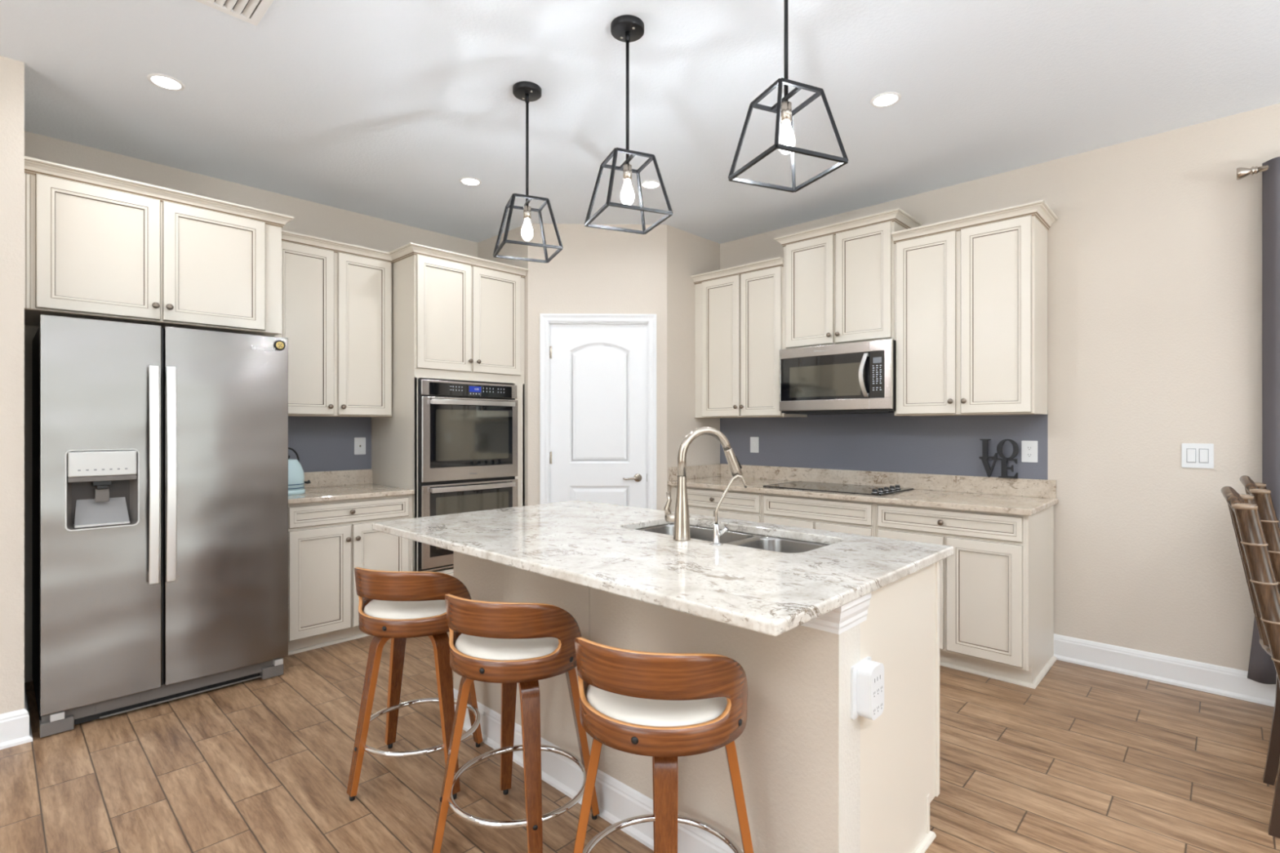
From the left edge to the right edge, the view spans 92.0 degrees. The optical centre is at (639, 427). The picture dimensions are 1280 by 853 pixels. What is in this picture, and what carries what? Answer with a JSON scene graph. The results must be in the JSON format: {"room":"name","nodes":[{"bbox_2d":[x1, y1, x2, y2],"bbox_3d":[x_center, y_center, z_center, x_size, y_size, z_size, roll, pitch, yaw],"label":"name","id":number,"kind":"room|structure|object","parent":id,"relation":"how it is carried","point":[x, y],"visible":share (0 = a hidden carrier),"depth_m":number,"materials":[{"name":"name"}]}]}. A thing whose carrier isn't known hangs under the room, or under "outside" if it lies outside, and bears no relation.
{"room":"kitchen","nodes":[
{"label":"kitchen","id":0,"kind":"room"},
{"bbox_2d":[0,55,24,714],"bbox_3d":[-3.998,-0.106,1.730,0.950,2.812,3.200,0,0,44],"label":"wall","id":1,"kind":"structure","parent":0,"point":[11,71],"depth_m":2.53,"materials":[{"name":"beige paint"}]},
{"bbox_2d":[0,684,32,749],"bbox_3d":[-3.814,1.232,1.641,0.609,0.136,3.124,0,0,44],"label":"baseboard","id":2,"kind":"structure","parent":1,"relation":"attached to","point":[15,729],"depth_m":2.54,"materials":[{"name":"white paint"}]},
{"bbox_2d":[24,131,477,682],"bbox_3d":[-2.325,-0.106,4.093,0.120,2.812,2.770,0,0,44],"label":"wall","id":3,"kind":"structure","parent":0,"point":[321,443],"depth_m":3.98,"materials":[{"name":"beige paint"}]},
{"bbox_2d":[24,155,294,336],"bbox_3d":[-2.534,-0.845,3.285,0.680,0.653,1.066,0,0,44],"label":"upper cabinet","id":4,"kind":"object","parent":3,"relation":"attached to","point":[98,246],"visible":0.9,"depth_m":2.99,"materials":[{"name":"beige paint"}]},
{"bbox_2d":[274,230,392,417],"bbox_3d":[-2.044,-0.620,4.011,0.390,1.097,0.755,0,0,44],"label":"upper cabinet","id":5,"kind":"object","parent":3,"relation":"attached to","point":[336,296],"visible":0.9,"depth_m":3.92,"materials":[{"name":"beige paint"}]},
{"bbox_2d":[303,469,372,488],"bbox_3d":[-2.186,0.347,4.136,0.021,0.102,0.784,0,0,44],"label":"backsplash","id":6,"kind":"structure","parent":3,"relation":"attached to","point":[340,477],"depth_m":4.24,"materials":[{"name":"stone"}]},
{"bbox_2d":[354,437,365,454],"bbox_3d":[-1.976,0.130,4.366,0.009,0.120,0.078,0,0,44],"label":"cable plate","id":7,"kind":"object","parent":3,"relation":"attached to","point":[359,442],"visible":1,"depth_m":4.36,"materials":[{"name":"white plastic"}]},
{"bbox_2d":[288,488,305,495],"bbox_3d":[-2.121,0.385,3.720,0.188,0.026,0.188,0,0,44],"label":"base","id":8,"kind":"object","parent":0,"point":[291,491],"depth_m":3.67,"materials":[{"name":"teal"}]},
{"bbox_2d":[477,223,528,506],"bbox_3d":[-1.088,-0.106,4.897,0.805,2.812,0.100,0,0,44],"label":"wall","id":9,"kind":"structure","parent":0,"point":[486,248],"depth_m":4.63,"materials":[{"name":"beige paint"}]},
{"bbox_2d":[528,223,666,511],"bbox_3d":[-0.316,-0.106,4.647,1.032,2.812,0.100,0,0,-1],"label":"wall","id":10,"kind":"structure","parent":0,"point":[598,271],"depth_m":4.60,"materials":[{"name":"beige paint"}]},
{"bbox_2d":[539,313,656,509],"bbox_3d":[-0.309,0.229,4.637,0.861,2.142,0.120,0,0,-1],"label":"trim","id":11,"kind":"structure","parent":10,"relation":"attached to","point":[545,319],"depth_m":4.59,"materials":[{"name":"white paint"}]},
{"bbox_2d":[549,324,647,508],"bbox_3d":[-0.313,0.259,4.605,0.744,2.062,0.093,0,0,-1],"label":"door","id":12,"kind":"structure","parent":10,"relation":"in","point":[598,452],"depth_m":4.62,"materials":[{"name":"white paint"}]},
{"bbox_2d":[0,0,1279,244],"bbox_3d":[0.722,-1.562,0.832,9.500,0.100,8.600,0,0,44],"label":"ceiling","id":13,"kind":"structure","parent":0,"point":[377,108],"depth_m":2.77,"materials":[{"name":"white paint"}]},
{"bbox_2d":[146,73,184,90],"bbox_3d":[-2.073,-1.510,2.706,0.132,0.005,0.132,0,0,44],"label":"recessed light","id":14,"kind":"object","parent":13,"relation":"in","point":[162,81],"visible":1,"depth_m":2.70,"materials":[{"name":"white paint"}]},
{"bbox_2d":[194,0,274,26],"bbox_3d":[-1.431,-1.505,2.098,0.305,0.013,0.310,0,0,44],"label":"ceiling vent","id":15,"kind":"object","parent":13,"relation":"in","point":[242,10],"visible":1,"depth_m":2.21,"materials":[{"name":"white metal"}]},
{"bbox_2d":[459,177,481,186],"bbox_3d":[-1.041,-1.510,3.797,0.132,0.005,0.132,0,0,44],"label":"recessed light","id":16,"kind":"object","parent":13,"relation":"in","point":[470,181],"visible":1,"depth_m":3.79,"materials":[{"name":"white paint"}]},
{"bbox_2d":[493,81,563,262],"bbox_3d":[-0.504,-1.145,2.762,0.261,0.733,0.261,0,0,-23],"label":"pendant light","id":17,"kind":"object","parent":13,"relation":"hanging from","point":[526,91],"visible":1,"depth_m":2.75,"materials":[{"name":"black metal"}]},
{"bbox_2d":[523,204,530,220],"bbox_3d":[-0.504,-0.965,2.762,0.033,0.068,0.033,0,0,-23],"label":"socket","id":18,"kind":"object","parent":17,"relation":"attached to","point":[526,209],"depth_m":2.75,"materials":[{"name":"silver metal"}]},
{"bbox_2d":[584,14,672,234],"bbox_3d":[-0.047,-1.145,2.328,0.261,0.733,0.261,0,0,-23],"label":"pendant light","id":19,"kind":"object","parent":13,"relation":"hanging from","point":[627,28],"visible":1,"depth_m":2.32,"materials":[{"name":"black metal"}]},
{"bbox_2d":[622,164,631,182],"bbox_3d":[-0.047,-0.965,2.328,0.033,0.068,0.033,0,0,-23],"label":"socket","id":20,"kind":"object","parent":19,"relation":"attached to","point":[627,168],"depth_m":2.31,"materials":[{"name":"silver metal"}]},
{"bbox_2d":[640,180,661,189],"bbox_3d":[0.067,-1.510,3.845,0.132,0.005,0.132,0,0,44],"label":"recessed light","id":21,"kind":"object","parent":13,"relation":"in","point":[650,184],"visible":0.91,"depth_m":3.84,"materials":[{"name":"white paint"}]},
{"bbox_2d":[728,0,848,192],"bbox_3d":[0.445,-1.145,1.884,0.261,0.733,0.261,0,0,-23],"label":"pendant light","id":22,"kind":"object","parent":13,"relation":"hanging from","point":[783,108],"visible":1,"depth_m":1.88,"materials":[{"name":"black metal"}]},
{"bbox_2d":[780,101,791,124],"bbox_3d":[0.445,-0.965,1.884,0.033,0.068,0.033,0,0,-23],"label":"socket","id":23,"kind":"object","parent":22,"relation":"attached to","point":[786,106],"depth_m":1.87,"materials":[{"name":"silver metal"}]},
{"bbox_2d":[870,92,901,107],"bbox_3d":[1.132,-1.510,2.850,0.132,0.005,0.132,0,0,44],"label":"recessed light","id":24,"kind":"object","parent":13,"relation":"in","point":[886,99],"visible":1,"depth_m":2.85,"materials":[{"name":"white paint"}]},
{"bbox_2d":[0,631,1279,852],"bbox_3d":[0.722,1.350,0.832,9.500,0.100,8.600,0,0,44],"label":"floor","id":25,"kind":"structure","parent":0,"point":[1086,759],"depth_m":2.31,"materials":[{"name":"brown wood"}]},
{"bbox_2d":[32,314,288,737],"bbox_3d":[-2.446,0.412,3.173,0.888,1.768,0.937,0,0,44],"label":"refrigerator","id":26,"kind":"object","parent":25,"relation":"on","point":[160,455],"visible":0.99,"depth_m":2.84,"materials":[{"name":"grey metal"}]},
{"bbox_2d":[273,340,285,351],"bbox_3d":[-1.874,-0.428,3.216,0.018,0.055,0.055,0,0,44],"label":"round magnet","id":27,"kind":"object","parent":26,"relation":"attached to","point":[279,345],"visible":1,"depth_m":3.21,"materials":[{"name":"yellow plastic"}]},
{"bbox_2d":[288,494,411,651],"bbox_3d":[-1.944,0.865,3.922,0.659,0.870,0.763,0,0,44],"label":"base cabinet","id":28,"kind":"object","parent":25,"relation":"on","point":[327,540],"visible":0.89,"depth_m":3.65,"materials":[{"name":"beige paint"}]},
{"bbox_2d":[288,633,370,655],"bbox_3d":[-1.788,1.291,3.774,0.018,0.018,0.763,0,0,44],"label":"trim","id":29,"kind":"structure","parent":28,"relation":"attached to","point":[362,635],"depth_m":3.69,"materials":[{"name":"beige paint"}]},
{"bbox_2d":[288,469,414,504],"bbox_3d":[-1.955,0.362,3.916,0.660,0.132,0.784,0,0,44],"label":"countertop","id":30,"kind":"structure","parent":28,"relation":"on","point":[340,485],"depth_m":4.04,"materials":[{"name":"stone"}]},
{"bbox_2d":[288,447,311,495],"bbox_3d":[-2.120,0.258,3.720,0.190,0.280,0.188,0,0,9],"label":"electric kettle","id":31,"kind":"object","parent":30,"relation":"on","point":[296,482],"visible":0.49,"depth_m":3.68,"materials":[{"name":"blue metal"}]},
{"bbox_2d":[346,567,482,800],"bbox_3d":[-0.833,0.896,2.338,0.444,0.807,0.450,0,0,1],"label":"bar stool","id":32,"kind":"object","parent":25,"relation":"on","point":[396,606],"visible":0.88,"depth_m":2.18,"materials":[{"name":"brown wood"}]},
{"bbox_2d":[363,595,472,618],"bbox_3d":[-0.833,0.673,2.341,0.393,0.077,0.393,0,0,44],"label":"seat cushion","id":33,"kind":"object","parent":32,"relation":"on","point":[372,609],"depth_m":2.21,"materials":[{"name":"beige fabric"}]},
{"bbox_2d":[372,242,528,576],"bbox_3d":[-1.387,0.065,4.478,0.691,2.472,0.911,0,0,44],"label":"tall cabinet","id":34,"kind":"object","parent":25,"relation":"on","point":[456,317],"visible":0.55,"depth_m":4.17,"materials":[{"name":"beige paint"}]},
{"bbox_2d":[417,378,517,571],"bbox_3d":[-1.345,0.314,4.432,0.634,1.262,0.756,0,0,44],"label":"double oven","id":35,"kind":"object","parent":34,"relation":"in","point":[468,431],"visible":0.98,"depth_m":4.19,"materials":[{"name":"silver metal"}]},
{"bbox_2d":[431,594,599,852],"bbox_3d":[-0.385,0.896,1.963,0.444,0.807,0.450,0,0,28],"label":"bar stool","id":36,"kind":"object","parent":25,"relation":"on","point":[508,644],"visible":0.94,"depth_m":1.80,"materials":[{"name":"brown wood"}]},
{"bbox_2d":[454,633,559,659],"bbox_3d":[-0.384,0.673,1.965,0.393,0.077,0.393,0,0,-22],"label":"seat cushion","id":37,"kind":"object","parent":36,"relation":"on","point":[466,646],"depth_m":1.82,"materials":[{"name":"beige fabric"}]},
{"bbox_2d":[573,637,753,852],"bbox_3d":[0.058,0.896,1.569,0.445,0.807,0.450,0,0,37],"label":"bar stool","id":38,"kind":"object","parent":25,"relation":"on","point":[663,707],"visible":1,"depth_m":1.40,"materials":[{"name":"brown wood"}]},
{"bbox_2d":[585,684,727,726],"bbox_3d":[0.059,0.673,1.572,0.393,0.077,0.393,0,0,0],"label":"seat cushion","id":39,"kind":"object","parent":38,"relation":"on","point":[603,708],"depth_m":1.43,"materials":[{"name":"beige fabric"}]},
{"bbox_2d":[453,534,939,852],"bbox_3d":[0.078,0.864,2.409,1.862,0.872,0.788,0,0,44],"label":"kitchen island","id":40,"kind":"object","parent":25,"relation":"on","point":[815,778],"visible":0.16,"depth_m":1.76,"materials":[{"name":"beige paint"}]},
{"bbox_2d":[372,500,953,636],"bbox_3d":[-0.034,0.413,2.335,1.933,0.030,1.132,0,0,44],"label":"island countertop","id":41,"kind":"structure","parent":40,"relation":"on","point":[596,545],"depth_m":1.91,"materials":[{"name":"stone"}]},
{"bbox_2d":[664,426,742,541],"bbox_3d":[0.236,0.197,2.260,0.299,0.402,0.097,0,0,-25],"label":"kitchen faucet","id":42,"kind":"object","parent":41,"relation":"on","point":[681,518],"visible":0.96,"depth_m":2.19,"materials":[{"name":"silver metal"}]},
{"bbox_2d":[709,474,746,546],"bbox_3d":[0.304,0.280,2.119,0.142,0.237,0.050,0,0,-19],"label":"faucet","id":43,"kind":"object","parent":41,"relation":"on","point":[717,534],"visible":1,"depth_m":2.10,"materials":[{"name":"silver metal"}]},
{"bbox_2d":[635,524,829,552],"bbox_3d":[0.321,0.531,2.359,0.863,0.206,0.421,0,0,44],"label":"sink","id":44,"kind":"object","parent":41,"relation":"in","point":[730,537],"visible":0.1,"depth_m":2.42,"materials":[{"name":"silver metal"}]},
{"bbox_2d":[850,656,884,719],"bbox_3d":[0.585,0.670,1.583,0.046,0.132,0.110,0,0,44],"label":"adapter","id":45,"kind":"object","parent":40,"relation":"attached to","point":[867,676],"visible":1,"depth_m":1.56,"materials":[{"name":"white plastic"}]},
{"bbox_2d":[671,485,762,522],"bbox_3d":[0.715,0.865,4.571,0.795,0.870,0.659,0,0,44],"label":"base cabinet","id":46,"kind":"object","parent":25,"relation":"on","point":[735,504],"visible":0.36,"depth_m":4.29,"materials":[{"name":"beige paint"}]},
{"bbox_2d":[667,463,1057,515],"bbox_3d":[1.278,0.362,4.045,2.341,0.132,0.664,0,0,44],"label":"countertop","id":47,"kind":"structure","parent":46,"relation":"on","point":[1019,496],"depth_m":3.83,"materials":[{"name":"stone"}]},
{"bbox_2d":[763,480,913,495],"bbox_3d":[1.294,0.380,4.068,0.798,0.037,0.514,0,0,44],"label":"cooktop","id":48,"kind":"object","parent":47,"relation":"in","point":[800,485],"visible":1,"depth_m":3.97,"materials":[{"name":"black glass"}]},
{"bbox_2d":[978,439,1018,478],"bbox_3d":[2.118,0.181,3.653,0.206,0.229,0.014,0,0,44],"label":"letter sign","id":49,"kind":"object","parent":47,"relation":"on","point":[984,457],"visible":1,"depth_m":3.64,"materials":[{"name":"black metal"}]},
{"bbox_2d":[762,493,875,536],"bbox_3d":[1.279,0.865,4.035,0.758,0.870,0.659,0,0,44],"label":"base cabinet","id":50,"kind":"object","parent":25,"relation":"on","point":[858,517],"visible":0.1,"depth_m":3.79,"materials":[{"name":"beige paint"}]},
{"bbox_2d":[875,502,1053,683],"bbox_3d":[1.831,0.865,3.510,0.763,0.870,0.659,0,0,44],"label":"base cabinet","id":51,"kind":"object","parent":25,"relation":"on","point":[997,584],"visible":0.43,"depth_m":3.21,"materials":[{"name":"beige paint"}]},
{"bbox_2d":[939,655,1056,688],"bbox_3d":[1.307,1.291,4.071,2.325,0.018,0.538,0,0,44],"label":"trim","id":52,"kind":"structure","parent":51,"relation":"attached to","point":[1038,678],"depth_m":3.23,"materials":[{"name":"beige paint"}]},
{"bbox_2d":[1221,486,1279,838],"bbox_3d":[2.288,0.754,2.005,0.590,1.093,0.464,0,0,44],"label":"dining chair","id":53,"kind":"object","parent":25,"relation":"on","point":[1262,584],"visible":1,"depth_m":1.99,"materials":[{"name":"brown wood"}]},
{"bbox_2d":[1239,475,1279,594],"bbox_3d":[2.831,0.754,2.496,0.590,1.093,0.464,0,0,44],"label":"dining chair","id":54,"kind":"object","parent":25,"relation":"on","point":[1262,496],"visible":0.5,"depth_m":2.48,"materials":[{"name":"brown wood"}]},
{"bbox_2d":[673,476,690,541],"bbox_3d":[0.149,0.285,2.201,0.062,0.225,0.062,0,0,-25],"label":"base","id":55,"kind":"object","parent":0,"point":[681,516],"depth_m":2.18,"materials":[{"name":"silver metal"}]},
{"bbox_2d":[666,225,719,511],"bbox_3d":[0.435,-0.106,4.929,0.100,2.812,0.785,0,0,44],"label":"wall","id":56,"kind":"structure","parent":0,"point":[688,255],"depth_m":4.75,"materials":[{"name":"beige paint"}]},
{"bbox_2d":[709,524,723,546],"bbox_3d":[0.260,0.363,2.105,0.048,0.070,0.048,0,0,-19],"label":"base","id":57,"kind":"object","parent":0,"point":[716,542],"depth_m":2.10,"materials":[{"name":"silver metal"}]},
{"bbox_2d":[720,103,1279,671],"bbox_3d":[3.430,-0.106,2.542,7.530,2.812,0.120,0,0,44],"label":"wall","id":58,"kind":"structure","parent":0,"point":[1154,243],"depth_m":3.26,"materials":[{"name":"beige paint"}]},
{"bbox_2d":[690,256,807,417],"bbox_3d":[0.812,-0.627,4.678,0.788,1.106,0.380,0,0,44],"label":"upper cabinet","id":59,"kind":"object","parent":58,"relation":"attached to","point":[739,310],"visible":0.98,"depth_m":4.55,"materials":[{"name":"beige paint"}]},
{"bbox_2d":[750,436,759,453],"bbox_3d":[0.898,0.135,4.857,0.074,0.122,0.011,0,0,44],"label":"wall switch","id":60,"kind":"object","parent":58,"relation":"attached to","point":[754,441],"visible":1,"depth_m":4.85,"materials":[{"name":"white plastic"}]},
{"bbox_2d":[773,208,921,349],"bbox_3d":[1.374,-0.928,4.144,0.860,0.780,0.380,0,0,44],"label":"upper cabinet","id":61,"kind":"object","parent":58,"relation":"attached to","point":[839,277],"visible":0.95,"depth_m":3.99,"materials":[{"name":"beige paint"}]},
{"bbox_2d":[779,338,895,414],"bbox_3d":[1.347,-0.314,4.096,0.767,0.439,0.426,0,0,44],"label":"microwave oven","id":62,"kind":"object","parent":61,"relation":"attached to","point":[857,377],"visible":1,"depth_m":3.94,"materials":[{"name":"silver metal"}]},
{"bbox_2d":[668,463,1056,498],"bbox_3d":[1.281,0.347,4.056,2.331,0.102,0.644,0,0,44],"label":"backsplash","id":63,"kind":"structure","parent":58,"relation":"attached to","point":[1042,488],"depth_m":4.11,"materials":[{"name":"stone"}]},
{"bbox_2d":[891,200,1057,416],"bbox_3d":[1.935,-0.625,3.610,0.785,1.109,0.380,0,0,44],"label":"upper cabinet","id":64,"kind":"object","parent":58,"relation":"attached to","point":[971,291],"visible":1,"depth_m":3.47,"materials":[{"name":"beige paint"}]},
{"bbox_2d":[1021,440,1037,462],"bbox_3d":[2.251,0.138,3.573,0.080,0.124,0.010,0,0,44],"label":"wall outlet","id":65,"kind":"object","parent":58,"relation":"attached to","point":[1028,448],"visible":1,"depth_m":3.57,"materials":[{"name":"white plastic"}]},
{"bbox_2d":[1026,445,1032,450],"bbox_3d":[2.249,0.118,3.571,0.034,0.028,0.004,0,0,44],"label":"socket","id":66,"kind":"object","parent":65,"relation":"attached to","point":[1028,447],"depth_m":3.57,"materials":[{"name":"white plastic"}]},
{"bbox_2d":[1026,452,1032,457],"bbox_3d":[2.249,0.158,3.571,0.034,0.028,0.004,0,0,44],"label":"socket","id":67,"kind":"object","parent":65,"relation":"attached to","point":[1028,454],"depth_m":3.57,"materials":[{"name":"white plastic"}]},
{"bbox_2d":[1053,633,1275,706],"bbox_3d":[3.857,1.232,2.036,4.215,0.136,0.024,0,0,44],"label":"baseboard","id":68,"kind":"structure","parent":58,"relation":"attached to","point":[1224,681],"depth_m":3.15,"materials":[{"name":"white paint"}]},
{"bbox_2d":[1181,443,1213,468],"bbox_3d":[2.773,0.140,3.076,0.119,0.122,0.011,0,0,44],"label":"double light switch","id":69,"kind":"object","parent":58,"relation":"attached to","point":[1201,455],"visible":1,"depth_m":3.07,"materials":[{"name":"white plastic"}]},
{"bbox_2d":[1236,164,1268,180],"bbox_3d":[3.292,-1.195,2.506,1.260,0.056,0.121,0,0,44],"label":"curtain rod","id":70,"kind":"object","parent":58,"relation":"attached to","point":[1242,172],"visible":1,"depth_m":2.88,"materials":[{"name":"silver metal"}]},
{"bbox_2d":[1247,156,1279,684],"bbox_3d":[3.202,-0.025,2.545,1.004,2.400,0.083,0,0,44],"label":"curtain","id":71,"kind":"object","parent":70,"relation":"hanging from","point":[1261,668],"visible":0.72,"depth_m":2.83,"materials":[{"name":"grey fabric"}]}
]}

